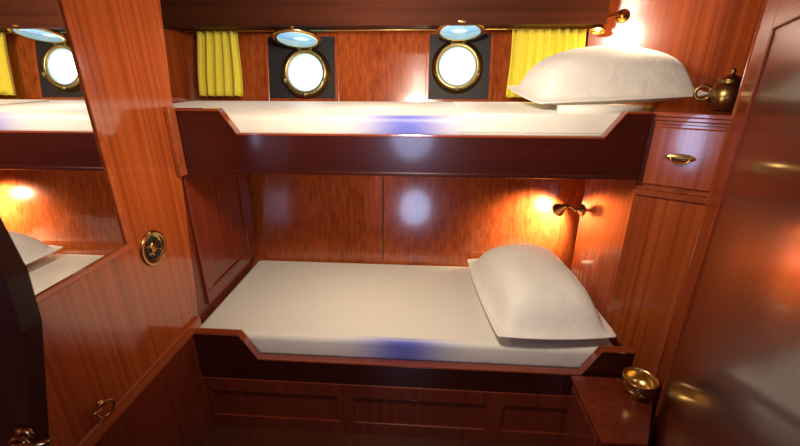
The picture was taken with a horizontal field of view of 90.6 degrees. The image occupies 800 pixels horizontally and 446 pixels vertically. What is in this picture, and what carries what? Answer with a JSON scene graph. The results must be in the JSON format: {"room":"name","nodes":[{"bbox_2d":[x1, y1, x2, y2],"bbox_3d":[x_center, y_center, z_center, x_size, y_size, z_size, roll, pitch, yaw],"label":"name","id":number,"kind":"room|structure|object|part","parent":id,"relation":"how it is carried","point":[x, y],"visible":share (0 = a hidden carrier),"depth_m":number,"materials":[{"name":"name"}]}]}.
{"room":"ship cabin","nodes":[
{"label":"ship cabin","id":0,"kind":"room"},
{"bbox_2d":[38,0,197,445],"bbox_3d":[-1.052,0.425,0.629,0.040,2.096,2.702,1,21,4],"label":"wall","id":1,"kind":"structure","parent":0,"point":[105,328],"depth_m":1.40,"materials":[{"name":"brown wood"}]},
{"bbox_2d":[35,0,131,303],"bbox_3d":[-0.997,-0.159,0.849,0.011,0.872,0.899,1,21,4],"label":"mirror","id":2,"kind":"object","parent":1,"relation":"attached to","point":[79,274],"visible":0.9,"depth_m":1.24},
{"bbox_2d":[0,0,124,294],"bbox_3d":[-1.000,-0.169,0.845,0.004,0.850,0.855,1,21,4],"label":"mirror glass","id":3,"kind":"object","parent":2,"relation":"attached to","point":[57,207],"depth_m":1.10,"materials":[{"name":"mirror"}]},
{"bbox_2d":[89,399,115,418],"bbox_3d":[-0.964,0.611,1.280,0.029,0.068,0.091,1,21,4],"label":"hook","id":4,"kind":"object","parent":1,"relation":"attached to","point":[101,404],"visible":1,"depth_m":1.28,"materials":[{"name":"gold metal"}]},
{"bbox_2d":[74,316,201,445],"bbox_3d":[-1.003,0.765,1.070,0.015,0.055,1.706,1,21,4],"label":"trim rail","id":5,"kind":"object","parent":1,"relation":"attached to","point":[94,434],"depth_m":1.46,"materials":[{"name":"brown wood"}]},
{"bbox_2d":[94,336,211,445],"bbox_3d":[-1.010,1.056,1.150,0.007,0.536,1.646,1,21,4],"label":"panel","id":6,"kind":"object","parent":1,"relation":"attached to","point":[173,409],"depth_m":1.67,"materials":[{"name":"brown wood"}]},
{"bbox_2d":[140,230,165,265],"bbox_3d":[-0.959,0.098,1.544,0.008,0.143,0.143,1,21,4],"label":"air vent","id":7,"kind":"object","parent":1,"relation":"in","point":[153,244],"visible":1,"depth_m":1.54,"materials":[{"name":"gold metal"}]},
{"bbox_2d":[163,106,187,176],"bbox_3d":[-0.935,-0.337,1.652,0.021,0.285,0.048,1,21,4],"label":"trim post","id":8,"kind":"object","parent":1,"relation":"attached to","point":[170,114],"visible":1,"depth_m":1.64,"materials":[{"name":"brown wood"}]},
{"bbox_2d":[163,28,192,102],"bbox_3d":[-1.410,0.255,1.066,0.001,2.100,3.606,1,21,4],"label":"wall","id":9,"kind":"structure","parent":0,"point":[176,42],"depth_m":2.33,"materials":[{"name":"brown wood"}]},
{"bbox_2d":[199,424,559,445],"bbox_3d":[0.356,1.355,1.130,3.570,0.001,3.186,1,21,4],"label":"floor","id":10,"kind":"structure","parent":0,"point":[217,435],"depth_m":1.93,"materials":[{"name":"brown wood"}]},
{"bbox_2d":[0,217,49,445],"bbox_3d":[-0.661,0.655,0.768,0.294,1.561,0.030,1,21,4],"label":"door leaf","id":11,"kind":"structure","parent":10,"relation":"on","point":[23,393],"depth_m":0.57,"materials":[{"name":"brown wood"}]},
{"bbox_2d":[8,425,49,445],"bbox_3d":[-0.566,0.338,0.607,0.077,0.040,0.027,1,21,4],"label":"door handle","id":12,"kind":"object","parent":11,"relation":"attached to","point":[23,435],"visible":1,"depth_m":0.61,"materials":[{"name":"gold metal"}]},
{"bbox_2d":[181,172,257,324],"bbox_3d":[-1.147,0.296,2.138,0.378,1.255,0.930,1,21,4],"label":"wall panel","id":13,"kind":"object","parent":10,"relation":"on","point":[221,232],"visible":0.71,"depth_m":2.09,"materials":[{"name":"brown wood"}]},
{"bbox_3d":[-0.961,-0.008,2.156,0.004,0.550,0.428,1,21,4],"label":"panel","id":14,"kind":"part","parent":13,"relation":"part of","materials":[{"name":"brown wood"}]},
{"bbox_2d":[193,328,636,444],"bbox_3d":[0.032,0.651,2.187,2.001,0.556,0.740,1,21,4],"label":"bunk","id":15,"kind":"object","parent":10,"relation":"on","point":[244,385],"visible":0.47,"depth_m":1.86,"materials":[{"name":"brown wood"}]},
{"bbox_2d":[200,260,612,367],"bbox_3d":[0.019,0.454,2.183,1.947,0.123,0.781,1,21,4],"label":"mattress","id":16,"kind":"object","parent":15,"relation":"on","point":[349,310],"visible":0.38,"depth_m":1.97,"materials":[{"name":"white fabric"}]},
{"bbox_2d":[467,244,616,339],"bbox_3d":[0.683,0.292,2.058,0.558,0.240,0.797,-1,21,-1],"label":"pillow","id":17,"kind":"object","parent":16,"relation":"on","point":[525,291],"visible":1,"depth_m":1.81,"materials":[{"name":"white fabric"}]},
{"bbox_3d":[0.007,0.639,1.807,2.000,0.252,0.030,1,21,4],"label":"rail","id":18,"kind":"part","parent":15,"relation":"part of","materials":[{"name":"brown wood"}]},
{"bbox_2d":[560,376,652,445],"bbox_3d":[0.910,0.930,1.638,0.353,0.430,0.337,1,21,4],"label":"nightstand","id":19,"kind":"object","parent":10,"relation":"on","point":[600,412],"visible":0.86,"depth_m":1.57,"materials":[{"name":"brown wood"}]},
{"bbox_2d":[620,366,659,400],"bbox_3d":[0.970,0.663,1.612,0.133,0.085,0.133,1,21,4],"label":"brass bowl","id":20,"kind":"object","parent":19,"relation":"on","point":[640,384],"visible":1,"depth_m":1.61,"materials":[{"name":"gold metal"}]},
{"bbox_2d":[571,0,799,445],"bbox_3d":[0.994,0.174,1.290,1.277,2.090,2.160,14,25,31],"label":"tall cabinet","id":21,"kind":"object","parent":10,"relation":"on","point":[692,263],"visible":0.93,"depth_m":1.14,"materials":[{"name":"brown wood"}]},
{"bbox_2d":[552,203,583,215],"bbox_3d":[0.959,-0.074,2.251,0.175,0.092,0.076,17,27,37],"label":"wall lamp","id":22,"kind":"object","parent":21,"relation":"attached to","point":[558,209],"visible":1,"depth_m":2.24,"materials":[{"name":"gold metal"}]},
{"bbox_2d":[693,68,741,110],"bbox_3d":[1.282,-0.522,1.550,0.188,0.155,0.124,1,21,4],"label":"jug","id":23,"kind":"object","parent":21,"relation":"on","point":[722,96],"visible":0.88,"depth_m":1.53,"materials":[{"name":"brown metal"}]},
{"bbox_3d":[0.708,0.368,0.918,0.578,1.555,0.998,1,21,4],"label":"wardrobe panel","id":24,"kind":"part","parent":21,"relation":"part of","materials":[{"name":"brown wood"}]},
{"bbox_3d":[0.788,0.280,1.018,0.730,2.088,1.255,1,21,4],"label":"wardrobe frame","id":25,"kind":"part","parent":21,"relation":"part of","materials":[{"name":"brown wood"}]},
{"bbox_2d":[160,0,609,30],"bbox_3d":[-0.128,-1.178,2.167,2.336,0.206,0.341,1,21,4],"label":"ceiling","id":26,"kind":"structure","parent":0,"point":[179,15],"depth_m":2.03,"materials":[{"name":"brown wood"}]},
{"bbox_2d":[188,30,588,270],"bbox_3d":[0.481,-0.270,2.433,3.570,2.100,0.420,1,21,4],"label":"wall","id":27,"kind":"structure","parent":0,"point":[427,221],"depth_m":2.48,"materials":[{"name":"brown wood"}]},
{"bbox_2d":[264,33,338,100],"bbox_3d":[-0.592,-0.934,2.387,0.447,0.386,0.088,1,21,4],"label":"lining","id":28,"kind":"object","parent":27,"relation":"attached to","point":[266,35],"depth_m":2.39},
{"bbox_2d":[268,37,334,98],"bbox_3d":[-0.592,-0.935,2.390,0.407,0.347,0.073,1,21,4],"label":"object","id":29,"kind":"object","parent":27,"relation":"in","point":[277,53],"depth_m":2.39,"materials":[{"name":"black"}]},
{"bbox_2d":[272,26,330,98],"bbox_3d":[-0.572,-0.905,2.268,0.300,0.385,0.288,1,21,4],"label":"porthole window","id":30,"kind":"structure","parent":27,"relation":"in","point":[306,72],"depth_m":2.36,"materials":[{"name":"glass"}]},
{"bbox_3d":[-0.573,-1.030,2.206,0.264,0.107,0.262,1,21,4],"label":"lid","id":31,"kind":"part","parent":30,"relation":"part of","materials":[{"name":"glass"}]},
{"bbox_3d":[-0.566,-0.900,2.371,0.210,0.206,0.041,1,21,4],"label":"glass","id":32,"kind":"part","parent":30,"relation":"part of","materials":[{"name":"white glass"}]},
{"bbox_3d":[-0.566,-0.901,2.366,0.300,0.308,0.106,1,21,4],"label":"frame","id":33,"kind":"part","parent":30,"relation":"part of","materials":[{"name":"gold metal"}]},
{"bbox_2d":[382,176,383,259],"bbox_3d":[-0.106,-0.129,2.497,0.006,0.730,0.147,1,21,4],"label":"wall back seams","id":34,"kind":"object","parent":27,"relation":"attached to","point":[383,176],"depth_m":2.51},
{"bbox_2d":[182,20,589,93],"bbox_3d":[-0.121,-0.928,2.232,2.302,0.385,0.288,1,21,4],"label":"porthole window","id":35,"kind":"structure","parent":27,"relation":"in","point":[457,65],"depth_m":2.29,"materials":[{"name":"gold metal"}]},
{"bbox_2d":[197,31,242,95],"bbox_3d":[-1.060,-0.932,2.328,0.261,0.358,0.113,1,21,4],"label":"curtain","id":36,"kind":"object","parent":35,"relation":"hanging from","point":[218,54],"visible":1,"depth_m":2.33,"materials":[{"name":"yellow fabric"}]},
{"bbox_3d":[-0.117,-1.097,2.231,2.302,0.027,0.014,1,21,4],"label":"curtain rail","id":37,"kind":"part","parent":35,"relation":"part of","materials":[{"name":"gold metal"}]},
{"bbox_3d":[0.334,-0.911,2.307,0.210,0.206,0.041,1,21,4],"label":"glass","id":38,"kind":"part","parent":35,"relation":"part of","materials":[{"name":"white glass"}]},
{"bbox_3d":[0.334,-0.913,2.302,0.300,0.308,0.106,1,21,4],"label":"frame","id":39,"kind":"part","parent":35,"relation":"part of","materials":[{"name":"gold metal"}]},
{"bbox_3d":[0.326,-1.042,2.141,0.264,0.107,0.262,1,21,4],"label":"lid","id":40,"kind":"part","parent":35,"relation":"part of","materials":[{"name":"glass"}]},
{"bbox_2d":[506,28,586,97],"bbox_3d":[0.815,-0.885,2.204,0.430,0.359,0.112,1,21,4],"label":"curtain","id":41,"kind":"object","parent":35,"relation":"hanging from","point":[529,47],"visible":0.52,"depth_m":2.19,"materials":[{"name":"yellow fabric"}]},
{"bbox_2d":[175,108,652,179],"bbox_3d":[0.022,-0.471,2.003,2.680,0.268,0.842,1,21,4],"label":"bunk","id":42,"kind":"object","parent":27,"relation":"attached to","point":[211,141],"visible":0.77,"depth_m":1.63,"materials":[{"name":"brown wood"}]},
{"bbox_2d":[173,101,655,134],"bbox_3d":[0.020,-0.553,1.990,2.643,0.146,0.787,1,21,4],"label":"mattress","id":43,"kind":"object","parent":42,"relation":"on","point":[517,118],"visible":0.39,"depth_m":1.65,"materials":[{"name":"white fabric"}]},
{"bbox_2d":[508,45,707,104],"bbox_3d":[0.940,-0.691,1.844,0.778,0.256,0.499,0,21,0],"label":"pillow","id":44,"kind":"object","parent":43,"relation":"on","point":[604,74],"visible":0.98,"depth_m":1.68,"materials":[{"name":"white fabric"}]},
{"bbox_2d":[428,34,490,98],"bbox_3d":[0.349,-0.916,2.328,0.353,0.357,0.075,1,21,4],"label":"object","id":45,"kind":"object","parent":27,"relation":"in","point":[480,90],"depth_m":2.33,"materials":[{"name":"black"}]},
{"bbox_2d":[425,30,494,101],"bbox_3d":[0.349,-0.915,2.324,0.393,0.396,0.090,1,21,4],"label":"lining","id":46,"kind":"object","parent":27,"relation":"attached to","point":[492,32],"depth_m":2.33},
{"bbox_2d":[587,0,764,106],"bbox_3d":[1.589,-0.717,1.922,1.315,0.900,0.001,14,25,31],"label":"wall","id":47,"kind":"structure","parent":0,"point":[710,38],"depth_m":1.96,"materials":[{"name":"brown wood"}]},
{"bbox_2d":[589,9,629,34],"bbox_3d":[1.088,-1.043,2.045,0.219,0.126,0.143,1,21,4],"label":"wall lamp","id":48,"kind":"object","parent":47,"relation":"attached to","point":[623,15],"depth_m":2.06,"materials":[{"name":"gold metal"}]}
]}

